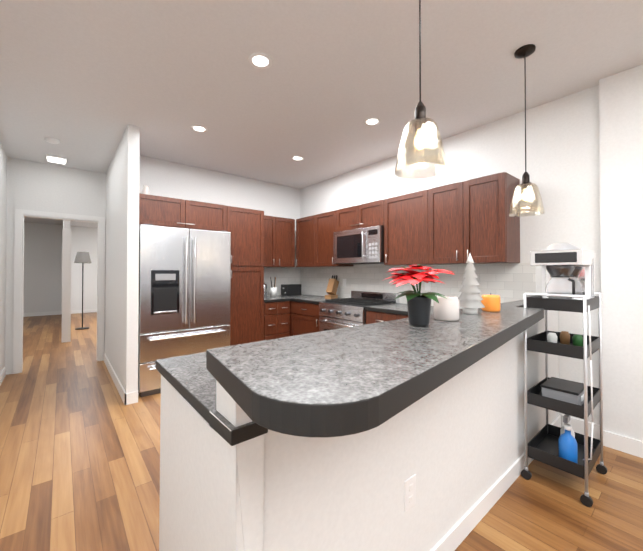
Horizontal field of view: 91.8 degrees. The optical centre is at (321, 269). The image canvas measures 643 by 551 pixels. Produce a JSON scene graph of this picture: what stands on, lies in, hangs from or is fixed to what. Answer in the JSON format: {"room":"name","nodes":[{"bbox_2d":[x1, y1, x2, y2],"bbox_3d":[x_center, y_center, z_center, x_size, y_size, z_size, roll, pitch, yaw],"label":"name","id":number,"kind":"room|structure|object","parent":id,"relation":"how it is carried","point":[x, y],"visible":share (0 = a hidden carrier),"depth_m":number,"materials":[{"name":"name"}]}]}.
{"room":"kitchen","nodes":[
{"label":"kitchen","id":0,"kind":"room"},
{"bbox_2d":[0,143,6,372],"bbox_3d":[-0.944,-0.084,0.198,0.120,2.740,9.600,1,-1,-40],"label":"wall","id":1,"kind":"structure","parent":0,"point":[3,185],"depth_m":3.72,"materials":[{"name":"paint"}]},
{"bbox_2d":[0,367,5,384],"bbox_3d":[-0.874,1.231,0.203,0.013,0.110,9.540,1,-1,-40],"label":"baseboard","id":2,"kind":"structure","parent":1,"relation":"attached to","point":[2,374],"depth_m":3.70,"materials":[{"name":"white wood"}]},
{"bbox_2d":[5,157,105,374],"bbox_3d":[-3.575,-0.038,4.331,1.130,2.740,0.120,1,-1,-40],"label":"wall","id":3,"kind":"structure","parent":0,"point":[36,186],"depth_m":4.14,"materials":[{"name":"paint"}]},
{"bbox_2d":[13,209,104,373],"bbox_3d":[-3.581,0.284,4.311,0.950,2.095,0.138,1,-1,-40],"label":"door frame","id":4,"kind":"structure","parent":3,"relation":"attached to","point":[20,214],"depth_m":4.07,"materials":[{"name":"white"}]},
{"bbox_2d":[23,222,97,312],"bbox_3d":[-8.044,0.020,9.608,4.600,2.740,0.150,1,-1,-40],"label":"wall","id":5,"kind":"structure","parent":0,"point":[42,267],"depth_m":9.45,"materials":[{"name":"paint"}]},
{"bbox_2d":[23,311,60,316],"bbox_3d":[-8.871,1.326,8.798,2.310,0.110,0.013,1,-1,-40],"label":"baseboard","id":6,"kind":"structure","parent":5,"relation":"attached to","point":[51,312],"depth_m":9.26,"materials":[{"name":"white wood"}]},
{"bbox_2d":[66,309,96,313],"bbox_3d":[-7.050,1.343,10.315,2.150,0.110,0.013,1,-1,-40],"label":"baseboard","id":7,"kind":"structure","parent":5,"relation":"attached to","point":[66,312],"depth_m":9.84,"materials":[{"name":"white wood"}]},
{"bbox_2d":[63,220,70,228],"bbox_3d":[-6.319,-0.001,7.694,0.100,2.740,5.000,1,-1,-40],"label":"wall","id":8,"kind":"structure","parent":0,"point":[66,224],"depth_m":5.79,"materials":[{"name":"paint"}]},
{"bbox_2d":[61,228,65,342],"bbox_3d":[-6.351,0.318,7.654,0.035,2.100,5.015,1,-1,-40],"label":"door frame","id":9,"kind":"structure","parent":8,"relation":"attached to","point":[63,229],"depth_m":5.73,"materials":[{"name":"white"}]},
{"bbox_2d":[105,124,139,392],"bbox_3d":[-2.501,-0.044,3.847,0.100,2.740,2.000,1,-1,-40],"label":"wall","id":10,"kind":"structure","parent":0,"point":[122,265],"depth_m":3.22,"materials":[{"name":"paint"}]},
{"bbox_2d":[104,354,137,404],"bbox_3d":[-2.482,1.271,3.800,0.113,0.110,1.953,1,-1,-40],"label":"baseboard","id":11,"kind":"structure","parent":10,"relation":"attached to","point":[130,398],"depth_m":3.18,"materials":[{"name":"white wood"}]},
{"bbox_2d":[139,155,299,267],"bbox_3d":[-1.415,-0.035,4.653,2.600,2.740,0.150,1,-1,-40],"label":"wall","id":12,"kind":"structure","parent":0,"point":[162,178],"depth_m":4.49,"materials":[{"name":"paint"}]},
{"bbox_2d":[139,193,226,230],"bbox_3d":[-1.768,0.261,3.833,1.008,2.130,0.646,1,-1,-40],"label":"upper cabinet","id":13,"kind":"object","parent":12,"relation":"attached to","point":[154,210],"visible":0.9,"depth_m":3.59,"materials":[{"name":"brown wood"}]},
{"bbox_2d":[142,185,149,194],"bbox_3d":[-2.003,-0.878,3.555,0.080,0.140,0.078,1,-1,-40],"label":"vase","id":14,"kind":"object","parent":13,"relation":"on","point":[145,189],"visible":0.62,"depth_m":3.53,"materials":[{"name":"white ceramic"}]},
{"bbox_2d":[263,215,294,266],"bbox_3d":[-0.789,-0.413,4.838,0.706,0.760,0.366,1,-1,-40],"label":"upper cabinet","id":15,"kind":"object","parent":12,"relation":"attached to","point":[279,241],"visible":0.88,"depth_m":4.77,"materials":[{"name":"brown wood"}]},
{"bbox_2d":[264,267,299,295],"bbox_3d":[-0.784,0.200,5.072,1.020,0.460,0.009,1,-1,-40],"label":"tile backsplash","id":16,"kind":"structure","parent":12,"relation":"attached to","point":[284,275],"depth_m":5.15,"materials":[{"name":"white tile"}]},
{"bbox_2d":[0,312,642,550],"bbox_3d":[-2.567,1.349,3.646,9.000,0.050,17.000,1,-1,-40],"label":"floor","id":17,"kind":"structure","parent":0,"point":[79,455],"depth_m":1.93,"materials":[{"name":"brown wood"}]},
{"bbox_2d":[74,252,90,329],"bbox_3d":[-5.448,0.487,7.113,0.320,1.749,0.315,1,-1,-40],"label":"floor lamp","id":18,"kind":"object","parent":17,"relation":"on","point":[82,257],"visible":1,"depth_m":7.05,"materials":[{"name":"black plastic"}]},
{"bbox_2d":[138,224,230,396],"bbox_3d":[-1.690,0.430,3.744,0.970,1.790,0.788,1,-1,-40],"label":"fridge","id":19,"kind":"object","parent":17,"relation":"on","point":[184,289],"visible":0.88,"depth_m":3.42,"materials":[{"name":"metal"}]},
{"bbox_2d":[227,206,263,345],"bbox_3d":[-1.177,0.267,4.326,0.528,2.130,0.646,1,-1,-40],"label":"pantry cabinet","id":20,"kind":"object","parent":17,"relation":"on","point":[245,227],"visible":0.62,"depth_m":4.11,"materials":[{"name":"brown wood"}]},
{"bbox_2d":[264,301,289,339],"bbox_3d":[-0.803,0.900,4.613,0.416,0.870,0.640,1,-1,-40],"label":"base cabinet","id":21,"kind":"object","parent":17,"relation":"on","point":[276,319],"visible":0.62,"depth_m":4.38,"materials":[{"name":"brown wood"}]},
{"bbox_2d":[289,301,320,335],"bbox_3d":[0.013,0.898,4.465,0.628,0.870,0.669,1,-1,-40],"label":"base cabinet","id":22,"kind":"object","parent":17,"relation":"on","point":[304,318],"visible":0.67,"depth_m":4.27,"materials":[{"name":"brown wood"}]},
{"bbox_2d":[264,294,342,303],"bbox_3d":[-0.356,0.443,4.571,1.042,0.038,1.297,1,-1,-40],"label":"countertop","id":23,"kind":"structure","parent":22,"relation":"on","point":[312,299],"depth_m":4.49,"materials":[{"name":"stone"}]},
{"bbox_2d":[264,283,266,297],"bbox_3d":[-0.877,0.309,4.675,0.130,0.230,0.128,1,-1,-40],"label":"canister","id":24,"kind":"object","parent":23,"relation":"on","point":[265,290],"visible":0.23,"depth_m":4.63,"materials":[{"name":"silver metal"}]},
{"bbox_2d":[270,277,276,296],"bbox_3d":[-0.752,0.277,4.884,0.110,0.301,0.110,1,-1,-40],"label":"utensil crock","id":25,"kind":"object","parent":23,"relation":"on","point":[273,291],"visible":1,"depth_m":4.85,"materials":[{"name":"white ceramic"}]},
{"bbox_2d":[281,284,300,295],"bbox_3d":[-0.498,0.338,5.069,0.292,0.182,0.180,1,-1,-40],"label":"toaster","id":26,"kind":"object","parent":23,"relation":"on","point":[290,289],"visible":1,"depth_m":4.99,"materials":[{"name":"black plastic"}]},
{"bbox_2d":[325,275,338,298],"bbox_3d":[0.154,0.257,4.514,0.100,0.332,0.222,0,-1,35],"label":"knife block","id":27,"kind":"object","parent":23,"relation":"on","point":[332,287],"visible":1,"depth_m":4.48,"materials":[{"name":"brown wood"}]},
{"bbox_2d":[155,303,560,550],"bbox_3d":[0.644,0.798,1.950,2.876,1.023,0.786,1,-1,-40],"label":"kitchen peninsula","id":28,"kind":"object","parent":17,"relation":"on","point":[403,434],"depth_m":1.12,"materials":[{"name":"granite"},{"name":"painted wall"},{"name":"cherry wood"}]},
{"bbox_2d":[187,300,558,467],"bbox_3d":[0.932,0.259,1.575,2.920,0.055,0.520,1,-1,-40],"label":"countertop","id":29,"kind":"structure","parent":28,"relation":"on","point":[316,394],"depth_m":0.79,"materials":[{"name":"grey stone"}]},
{"bbox_2d":[384,264,454,326],"bbox_3d":[0.392,0.103,1.267,0.338,0.247,0.295,1,-1,-40],"label":"poinsettia","id":30,"kind":"object","parent":29,"relation":"on","point":[419,305],"visible":1,"depth_m":1.23,"materials":[{"name":"red plant"}]},
{"bbox_2d":[433,296,458,320],"bbox_3d":[0.566,0.176,1.414,0.110,0.104,0.110,1,-1,-40],"label":"jar candle","id":31,"kind":"object","parent":29,"relation":"on","point":[445,309],"visible":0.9,"depth_m":1.37,"materials":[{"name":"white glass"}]},
{"bbox_2d":[458,254,484,313],"bbox_3d":[0.777,0.073,1.630,0.140,0.315,0.138,1,-1,-40],"label":"tree figurine","id":32,"kind":"object","parent":29,"relation":"on","point":[470,298],"visible":1,"depth_m":1.60,"materials":[{"name":"white ceramic"}]},
{"bbox_2d":[481,293,500,311],"bbox_3d":[0.934,0.182,1.721,0.094,0.100,0.093,1,-1,-40],"label":"candle","id":33,"kind":"object","parent":29,"relation":"on","point":[490,303],"visible":1,"depth_m":1.68,"materials":[{"name":"orange wax"}]},
{"bbox_2d":[318,291,398,331],"bbox_3d":[0.438,0.802,3.878,0.711,1.010,0.760,1,-1,-40],"label":"range","id":34,"kind":"object","parent":17,"relation":"on","point":[341,313],"visible":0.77,"depth_m":3.78,"materials":[{"name":"metal"}]},
{"bbox_2d":[365,303,460,323],"bbox_3d":[0.979,0.865,3.284,0.658,0.910,0.826,1,-1,-40],"label":"base cabinet","id":35,"kind":"object","parent":17,"relation":"on","point":[381,313],"visible":0.19,"depth_m":3.26,"materials":[{"name":"brown wood"}]},
{"bbox_2d":[521,292,607,506],"bbox_3d":[1.533,0.726,1.973,0.454,1.157,0.344,1,-1,-40],"label":"rolling cart","id":36,"kind":"object","parent":17,"relation":"on","point":[542,445],"visible":0.92,"depth_m":1.88,"materials":[{"name":"grey metal"}]},
{"bbox_2d":[547,332,556,342],"bbox_3d":[1.486,0.456,2.009,0.054,0.090,0.054,0,-1,35],"label":"jar","id":37,"kind":"object","parent":36,"relation":"on","point":[551,337],"depth_m":1.99,"materials":[{"name":"white ceramic"}]},
{"bbox_2d":[530,243,594,299],"bbox_3d":[1.533,0.039,1.981,0.410,0.403,0.276,1,-1,-40],"label":"coffee maker","id":38,"kind":"object","parent":36,"relation":"on","point":[568,268],"visible":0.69,"depth_m":1.92,"materials":[{"name":"white plastic"}]},
{"bbox_2d":[540,377,587,405],"bbox_3d":[1.538,0.781,1.975,0.240,0.100,0.192,1,-1,-40],"label":"box","id":39,"kind":"object","parent":36,"relation":"on","point":[569,391],"visible":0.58,"depth_m":1.92,"materials":[{"name":"grey plastic"}]},
{"bbox_2d":[560,331,569,344],"bbox_3d":[1.604,0.457,2.055,0.054,0.090,0.054,0,-1,35],"label":"jar","id":40,"kind":"object","parent":36,"relation":"on","point":[564,335],"depth_m":2.04,"materials":[{"name":"brown ceramic"}]},
{"bbox_2d":[560,414,574,437],"bbox_3d":[1.574,1.048,1.997,0.088,0.225,0.074,1,-1,-40],"label":"bottle","id":41,"kind":"object","parent":36,"relation":"on","point":[566,418],"visible":0.42,"depth_m":1.98,"materials":[{"name":"white plastic"}]},
{"bbox_2d":[559,424,577,463],"bbox_3d":[1.466,1.044,1.855,0.090,0.230,0.090,1,-1,-40],"label":"bottle","id":42,"kind":"object","parent":36,"relation":"on","point":[568,447],"visible":0.71,"depth_m":1.83,"materials":[{"name":"blue plastic"}]},
{"bbox_2d":[572,334,582,346],"bbox_3d":[1.602,0.455,1.948,0.054,0.090,0.054,0,-1,35],"label":"jar","id":43,"kind":"object","parent":36,"relation":"on","point":[577,339],"depth_m":1.93,"materials":[{"name":"green glass"}]},
{"bbox_2d":[0,0,642,227],"bbox_3d":[-2.567,-1.441,3.676,9.000,0.050,17.000,1,-1,-40],"label":"ceiling","id":44,"kind":"structure","parent":0,"point":[85,83],"depth_m":2.27,"materials":[{"name":"paint"}]},
{"bbox_2d":[44,137,59,143],"bbox_3d":[-2.953,-1.403,3.420,0.130,0.030,0.128,1,-1,-40],"label":"smoke detector","id":45,"kind":"object","parent":44,"relation":"attached to","point":[52,140],"visible":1,"depth_m":3.39,"materials":[{"name":"white plastic"}]},
{"bbox_2d":[46,154,66,163],"bbox_3d":[-3.378,-1.395,3.977,0.200,0.035,0.200,1,-1,-40],"label":"recessed light","id":46,"kind":"object","parent":44,"relation":"in","point":[56,159],"visible":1,"depth_m":3.94,"materials":[{"name":"white plastic"}]},
{"bbox_2d":[191,125,207,132],"bbox_3d":[-1.237,-1.418,3.158,0.164,0.006,0.164,1,-1,-40],"label":"recessed light","id":47,"kind":"object","parent":44,"relation":"in","point":[199,128],"visible":1,"depth_m":3.15,"materials":[{"name":"white"}]},
{"bbox_2d":[248,53,271,68],"bbox_3d":[-0.420,-1.429,2.146,0.164,0.006,0.164,1,-1,-40],"label":"recessed light","id":48,"kind":"object","parent":44,"relation":"in","point":[260,60],"visible":1,"depth_m":2.14,"materials":[{"name":"white"}]},
{"bbox_2d":[291,156,303,160],"bbox_3d":[-0.304,-1.409,3.974,0.164,0.006,0.164,1,-1,-40],"label":"recessed light","id":49,"kind":"object","parent":44,"relation":"in","point":[298,158],"visible":1,"depth_m":3.98,"materials":[{"name":"white"}]},
{"bbox_2d":[364,117,380,125],"bbox_3d":[0.489,-1.420,3.008,0.164,0.006,0.164,1,-1,-40],"label":"recessed light","id":50,"kind":"object","parent":44,"relation":"in","point":[372,121],"visible":1,"depth_m":3.00,"materials":[{"name":"white"}]},
{"bbox_2d":[395,0,447,178],"bbox_3d":[0.393,-0.914,1.243,0.200,1.054,0.200,1,-1,-40],"label":"pendant light","id":51,"kind":"object","parent":44,"relation":"hanging from","point":[420,122],"visible":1,"depth_m":1.22,"materials":[{"name":"clear glass"}]},
{"bbox_2d":[508,44,544,216],"bbox_3d":[1.335,-0.896,2.041,0.200,1.074,0.200,1,-1,-40],"label":"pendant light","id":52,"kind":"object","parent":44,"relation":"hanging from","point":[524,52],"visible":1,"depth_m":2.03,"materials":[{"name":"clear glass"}]},
{"bbox_2d":[300,85,600,426],"bbox_3d":[0.924,-0.042,4.032,0.200,2.740,4.100,1,-1,-40],"label":"wall","id":53,"kind":"structure","parent":0,"point":[563,152],"depth_m":2.71,"materials":[{"name":"paint"}]},
{"bbox_2d":[296,172,519,266],"bbox_3d":[0.676,-0.424,3.886,0.366,0.762,3.066,1,-1,-40],"label":"upper cabinet","id":54,"kind":"object","parent":53,"relation":"attached to","point":[457,223],"visible":0.96,"depth_m":3.11,"materials":[{"name":"brown wood"}]},
{"bbox_2d":[333,225,383,263],"bbox_3d":[0.547,-0.283,3.981,0.440,0.428,0.790,1,-1,-40],"label":"microwave","id":55,"kind":"object","parent":54,"relation":"attached to","point":[361,246],"visible":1,"depth_m":3.81,"materials":[{"name":"metal"}]},
{"bbox_2d":[300,263,535,308],"bbox_3d":[0.751,0.189,4.073,0.010,0.460,3.509,1,-1,-40],"label":"tile backsplash","id":56,"kind":"structure","parent":53,"relation":"attached to","point":[507,282],"depth_m":3.46,"materials":[{"name":"white tile"}]},
{"bbox_2d":[425,282,430,290],"bbox_3d":[1.199,0.188,3.523,0.005,0.110,0.070,1,-1,-40],"label":"electrical outlet","id":57,"kind":"object","parent":56,"relation":"attached to","point":[428,286],"depth_m":3.51,"materials":[{"name":"white plastic"}]},
{"bbox_2d":[599,64,642,440],"bbox_3d":[3.646,-0.078,0.703,0.280,2.740,4.500,1,-1,-40],"label":"wall","id":58,"kind":"structure","parent":0,"point":[621,149],"depth_m":2.25,"materials":[{"name":"paint"}]},
{"bbox_2d":[562,414,642,457],"bbox_3d":[3.480,1.237,0.720,0.095,0.110,4.760,1,-1,-40],"label":"baseboard","id":59,"kind":"structure","parent":58,"relation":"attached to","point":[631,446],"depth_m":2.27,"materials":[{"name":"white wood"}]}
]}

